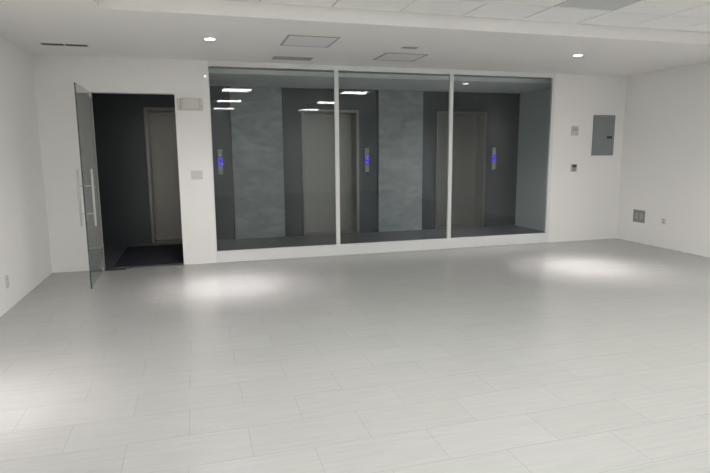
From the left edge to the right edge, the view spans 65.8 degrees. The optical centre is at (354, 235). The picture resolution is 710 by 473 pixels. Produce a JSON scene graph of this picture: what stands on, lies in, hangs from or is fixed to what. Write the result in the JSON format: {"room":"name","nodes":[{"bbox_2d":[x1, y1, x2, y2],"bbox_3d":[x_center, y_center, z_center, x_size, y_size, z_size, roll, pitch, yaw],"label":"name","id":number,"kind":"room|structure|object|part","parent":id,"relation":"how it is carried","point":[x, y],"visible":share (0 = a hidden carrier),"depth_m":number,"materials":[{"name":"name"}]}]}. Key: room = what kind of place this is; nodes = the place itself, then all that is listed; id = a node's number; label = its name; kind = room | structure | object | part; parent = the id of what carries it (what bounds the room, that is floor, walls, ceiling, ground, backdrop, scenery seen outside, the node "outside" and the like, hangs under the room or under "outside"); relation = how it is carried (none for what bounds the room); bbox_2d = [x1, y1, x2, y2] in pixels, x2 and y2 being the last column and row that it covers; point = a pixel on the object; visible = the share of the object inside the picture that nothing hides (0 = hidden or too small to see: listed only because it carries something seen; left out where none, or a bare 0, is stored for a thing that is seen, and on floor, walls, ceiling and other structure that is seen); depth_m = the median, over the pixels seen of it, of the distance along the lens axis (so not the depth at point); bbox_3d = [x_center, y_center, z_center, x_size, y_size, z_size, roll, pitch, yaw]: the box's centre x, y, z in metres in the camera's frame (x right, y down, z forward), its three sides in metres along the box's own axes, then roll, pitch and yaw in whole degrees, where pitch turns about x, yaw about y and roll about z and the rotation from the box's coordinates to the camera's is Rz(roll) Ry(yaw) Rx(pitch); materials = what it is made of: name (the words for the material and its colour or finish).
{"room":"empty office room","nodes":[
{"label":"empty office room","id":0,"kind":"room"},
{"bbox_2d":[0,35,51,316],"bbox_3d":[-2.128,-0.081,0.943,0.150,2.750,11.690,-3,9,-16],"label":"wall","id":1,"kind":"structure","parent":0,"point":[25,257],"depth_m":5.56,"materials":[{"name":"paint"}]},
{"bbox_2d":[5,275,8,287],"bbox_3d":[-3.188,0.422,5.032,0.010,0.115,0.070,-3,9,-16],"label":"wall outlet","id":2,"kind":"object","parent":1,"relation":"attached to","point":[6,276],"visible":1,"depth_m":5.02,"materials":[{"name":"grey plastic"}]},
{"bbox_2d":[92,86,519,245],"bbox_3d":[-1.353,-1.223,9.302,9.030,2.445,0.500,-3,9,-16],"label":"wall","id":3,"kind":"structure","parent":0,"point":[119,126],"depth_m":9.09,"materials":[{"name":"stone"}]},
{"bbox_2d":[218,149,222,174],"bbox_3d":[-2.159,-1.177,8.798,0.076,0.400,0.023,-3,9,-16],"label":"panel","id":4,"kind":"object","parent":3,"relation":"attached to","point":[220,159],"visible":1,"depth_m":8.80,"materials":[{"name":"grey metal"}]},
{"bbox_2d":[229,86,284,238],"bbox_3d":[-1.579,-1.168,8.957,0.820,2.445,0.045,-3,9,-16],"label":"wall panel","id":5,"kind":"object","parent":3,"relation":"attached to","point":[255,112],"depth_m":8.93,"materials":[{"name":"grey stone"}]},
{"bbox_2d":[365,149,368,171],"bbox_3d":[0.208,-1.299,9.474,0.076,0.400,0.023,-3,9,-16],"label":"panel","id":6,"kind":"object","parent":3,"relation":"attached to","point":[366,150],"visible":1,"depth_m":9.47,"materials":[{"name":"grey metal"}]},
{"bbox_2d":[378,90,422,231],"bbox_3d":[0.797,-1.290,9.636,0.820,2.445,0.045,-3,9,-16],"label":"wall panel","id":7,"kind":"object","parent":3,"relation":"attached to","point":[400,112],"depth_m":9.61,"materials":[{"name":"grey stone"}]},
{"bbox_2d":[492,148,495,169],"bbox_3d":[2.570,-1.421,10.150,0.076,0.400,0.023,-3,9,-16],"label":"panel","id":8,"kind":"object","parent":3,"relation":"attached to","point":[493,149],"visible":1,"depth_m":10.14,"materials":[{"name":"grey metal"}]},
{"bbox_2d":[32,54,626,272],"bbox_3d":[0.255,-1.012,7.584,8.167,2.530,0.140,-3,9,-16],"label":"wall","id":9,"kind":"structure","parent":0,"point":[584,202],"depth_m":6.76,"materials":[{"name":"paint"}]},
{"bbox_2d":[74,82,105,288],"bbox_3d":[-2.932,-0.554,6.093,0.159,2.109,1.055,-3,9,-17],"label":"door","id":10,"kind":"structure","parent":9,"relation":"in","point":[103,267],"depth_m":5.72,"materials":[{"name":"clear glass"}]},
{"bbox_3d":[-2.883,-0.391,5.739,0.023,0.600,0.023,-3,9,-17],"label":"pull handle","id":11,"kind":"part","parent":10,"relation":"part of","materials":[{"name":"metal"}]},
{"bbox_3d":[-2.754,-0.398,5.779,0.023,0.600,0.023,-3,9,-17],"label":"pull handle","id":12,"kind":"part","parent":10,"relation":"part of","materials":[{"name":"metal"}]},
{"bbox_2d":[177,98,202,109],"bbox_3d":[-2.022,-1.608,6.719,0.300,0.144,0.060,-3,9,-16],"label":"emergency light","id":13,"kind":"object","parent":9,"relation":"attached to","point":[182,103],"visible":1,"depth_m":6.70,"materials":[{"name":"plastic"}]},
{"bbox_2d":[191,171,202,178],"bbox_3d":[-1.984,-0.760,6.885,0.138,0.107,0.011,-3,9,-16],"label":"light switch","id":14,"kind":"object","parent":9,"relation":"attached to","point":[194,174],"visible":1,"depth_m":6.88,"materials":[{"name":"grey plastic"}]},
{"bbox_2d":[207,60,555,262],"bbox_3d":[0.581,-1.020,7.612,4.972,2.529,0.050,-3,9,-16],"label":"window","id":15,"kind":"structure","parent":9,"relation":"in","point":[336,249],"depth_m":7.63,"materials":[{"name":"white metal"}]},
{"bbox_3d":[0.571,-2.237,7.427,4.972,0.065,0.044,-3,9,-16],"label":"head frame","id":16,"kind":"part","parent":15,"relation":"part of","materials":[{"name":"white metal"}]},
{"bbox_3d":[0.590,0.155,7.793,4.972,0.151,0.050,-3,9,-16],"label":"sill","id":17,"kind":"part","parent":15,"relation":"part of","materials":[{"name":"white metal"}]},
{"bbox_2d":[571,164,576,171],"bbox_3d":[3.355,-1.034,8.408,0.102,0.116,0.018,-3,9,-16],"label":"wall control","id":18,"kind":"object","parent":9,"relation":"attached to","point":[573,166],"visible":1,"depth_m":8.40,"materials":[{"name":"grey plastic"}]},
{"bbox_2d":[571,126,578,135],"bbox_3d":[3.335,-1.588,8.314,0.117,0.144,0.024,-3,9,-16],"label":"wall thermostat","id":19,"kind":"object","parent":9,"relation":"attached to","point":[574,129],"visible":1,"depth_m":8.30,"materials":[{"name":"grey plastic"}]},
{"bbox_2d":[591,115,614,155],"bbox_3d":[3.839,-1.545,8.467,0.396,0.612,0.028,-3,9,-16],"label":"electrical panel","id":20,"kind":"object","parent":9,"relation":"attached to","point":[603,125],"visible":1,"depth_m":8.46,"materials":[{"name":"grey metal"}]},
{"bbox_2d":[0,225,709,472],"bbox_3d":[0.911,1.000,3.206,9.811,0.120,13.980,-3,9,-16],"label":"floor","id":21,"kind":"structure","parent":0,"point":[582,356],"depth_m":3.73,"materials":[{"name":"tile"}]},
{"bbox_2d":[101,268,126,270],"bbox_3d":[-2.959,0.417,6.728,0.290,0.013,0.065,-3,9,-16],"label":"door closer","id":22,"kind":"object","parent":21,"relation":"on","point":[120,268],"visible":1,"depth_m":6.72,"materials":[{"name":"metal"}]},
{"bbox_2d":[114,244,183,266],"bbox_3d":[-2.672,0.256,7.770,1.190,0.010,1.480,-3,9,-16],"label":"floor mat","id":23,"kind":"object","parent":21,"relation":"on","point":[156,254],"visible":0.56,"depth_m":7.59,"materials":[{"name":"black carpet"}]},
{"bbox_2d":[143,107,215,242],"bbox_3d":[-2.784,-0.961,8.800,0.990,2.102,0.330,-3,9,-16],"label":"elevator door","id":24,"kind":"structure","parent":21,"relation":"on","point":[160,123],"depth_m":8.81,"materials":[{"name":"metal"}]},
{"bbox_3d":[-3.030,-0.955,8.860,0.479,2.064,0.020,-3,9,-16],"label":"door panel","id":25,"kind":"part","parent":24,"relation":"part of","materials":[{"name":"metal"}]},
{"bbox_2d":[301,109,359,235],"bbox_3d":[-0.446,-1.082,9.469,0.990,2.102,0.330,-3,9,-16],"label":"elevator door","id":26,"kind":"structure","parent":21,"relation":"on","point":[317,126],"depth_m":9.57,"materials":[{"name":"metal"}]},
{"bbox_3d":[-0.692,-1.076,9.529,0.479,2.064,0.020,-3,9,-16],"label":"door panel","id":27,"kind":"part","parent":26,"relation":"part of","materials":[{"name":"metal"}]},
{"bbox_3d":[-0.262,-1.102,9.678,0.451,2.064,0.020,-3,9,-16],"label":"door panel","id":28,"kind":"part","parent":26,"relation":"part of","materials":[{"name":"metal"}]},
{"bbox_2d":[435,111,486,228],"bbox_3d":[1.893,-1.202,10.137,0.990,2.102,0.330,-3,9,-16],"label":"elevator door","id":29,"kind":"structure","parent":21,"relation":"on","point":[469,128],"depth_m":10.25,"materials":[{"name":"metal"}]},
{"bbox_3d":[1.646,-1.196,10.197,0.479,2.064,0.020,-3,9,-16],"label":"door panel","id":30,"kind":"part","parent":29,"relation":"part of","materials":[{"name":"metal"}]},
{"bbox_3d":[2.076,-1.223,10.346,0.451,2.064,0.020,-3,9,-16],"label":"door panel","id":31,"kind":"part","parent":29,"relation":"part of","materials":[{"name":"metal"}]},
{"bbox_2d":[0,0,709,79],"bbox_3d":[1.025,-1.534,1.895,9.761,0.275,11.860,-3,9,-16],"label":"ceiling","id":32,"kind":"structure","parent":0,"point":[244,31],"depth_m":5.50,"materials":[{"name":"paint"}]},
{"bbox_2d":[39,43,88,46],"bbox_3d":[-3.006,-1.973,5.679,0.456,0.002,0.112,-3,9,-16],"label":"ceiling vent","id":33,"kind":"object","parent":32,"relation":"in","point":[55,44],"visible":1,"depth_m":5.66,"materials":[{"name":"white plastic"}]},
{"bbox_2d":[202,37,216,40],"bbox_3d":[-1.439,-1.945,5.438,0.148,0.007,0.148,-3,9,-16],"label":"recessed light","id":34,"kind":"object","parent":32,"relation":"in","point":[205,38],"visible":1,"depth_m":5.43,"materials":[{"name":"white metal"}]},
{"bbox_2d":[272,56,312,60],"bbox_3d":[-0.753,-2.130,6.601,0.470,0.006,0.200,-3,9,-16],"label":"ceiling vent","id":35,"kind":"object","parent":32,"relation":"in","point":[274,57],"visible":1,"depth_m":6.59,"materials":[{"name":"grey plastic"}]},
{"bbox_2d":[280,35,340,47],"bbox_3d":[-0.467,-1.976,5.593,0.520,0.008,0.540,-3,9,-16],"label":"access panel","id":36,"kind":"object","parent":32,"relation":"attached to","point":[290,40],"visible":1,"depth_m":5.58,"materials":[{"name":"paint"}]},
{"bbox_2d":[373,53,427,61],"bbox_3d":[0.539,-2.135,6.580,0.520,0.008,0.500,-3,9,-16],"label":"access panel","id":37,"kind":"object","parent":32,"relation":"attached to","point":[387,56],"visible":1,"depth_m":6.58,"materials":[{"name":"paint"}]},
{"bbox_2d":[402,47,417,48],"bbox_3d":[0.596,-2.045,5.978,0.174,0.005,0.088,-3,9,-16],"label":"air slot","id":38,"kind":"object","parent":32,"relation":"attached to","point":[402,47],"visible":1,"depth_m":5.96,"materials":[{"name":"grey plastic"}]},
{"bbox_3d":[2.035,-1.487,1.293,6.075,0.038,7.940,-3,9,-16],"label":"grid","id":39,"kind":"object","parent":32,"relation":"attached to","visible":0},
{"bbox_2d":[231,0,709,31],"bbox_3d":[2.035,-1.466,1.296,6.060,0.020,7.925,-3,9,-16],"label":"ceiling tiles","id":40,"kind":"structure","parent":39,"relation":"in","point":[684,15],"depth_m":4.89,"materials":[{"name":"white tile"}]},
{"bbox_2d":[554,0,644,11],"bbox_3d":[2.107,-1.970,4.569,0.608,0.024,0.608,-3,9,-16],"label":"ceiling panel","id":41,"kind":"object","parent":39,"relation":"in","point":[600,5],"visible":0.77,"depth_m":4.72,"materials":[{"name":"white metal"}]},
{"bbox_2d":[209,68,550,92],"bbox_3d":[-1.148,-2.384,8.411,9.250,0.120,1.970,-3,9,-16],"label":"ceiling","id":42,"kind":"structure","parent":0,"point":[217,77],"depth_m":8.30,"materials":[{"name":"paint"}]},
{"bbox_2d":[515,88,550,230],"bbox_3d":[3.318,-1.335,9.609,0.120,2.505,2.090,-3,9,-16],"label":"wall","id":43,"kind":"structure","parent":0,"point":[534,109],"depth_m":9.84,"materials":[{"name":"paint"}]},
{"bbox_2d":[616,62,709,256],"bbox_3d":[5.859,-0.492,3.226,0.150,2.750,11.690,-3,9,-16],"label":"wall","id":44,"kind":"structure","parent":0,"point":[665,161],"depth_m":7.79,"materials":[{"name":"paint"}]},
{"bbox_2d":[633,209,644,222],"bbox_3d":[4.321,-0.293,8.347,0.010,0.188,0.224,-3,9,-16],"label":"junction box","id":45,"kind":"object","parent":44,"relation":"attached to","point":[638,215],"visible":1,"depth_m":8.34,"materials":[{"name":"grey plastic"}]},
{"bbox_2d":[635,213,642,219],"bbox_3d":[4.321,-0.293,8.347,0.005,0.090,0.146,-3,9,-16],"label":"receptacle","id":46,"kind":"object","parent":45,"relation":"attached to","point":[638,216],"depth_m":8.35,"materials":[{"name":"white plastic"}]},
{"bbox_3d":[4.324,-0.293,8.348,0.004,0.160,0.196,-3,9,-16],"label":"plate","id":47,"kind":"part","parent":45,"relation":"part of","materials":[{"name":"grey plastic"}]}
]}

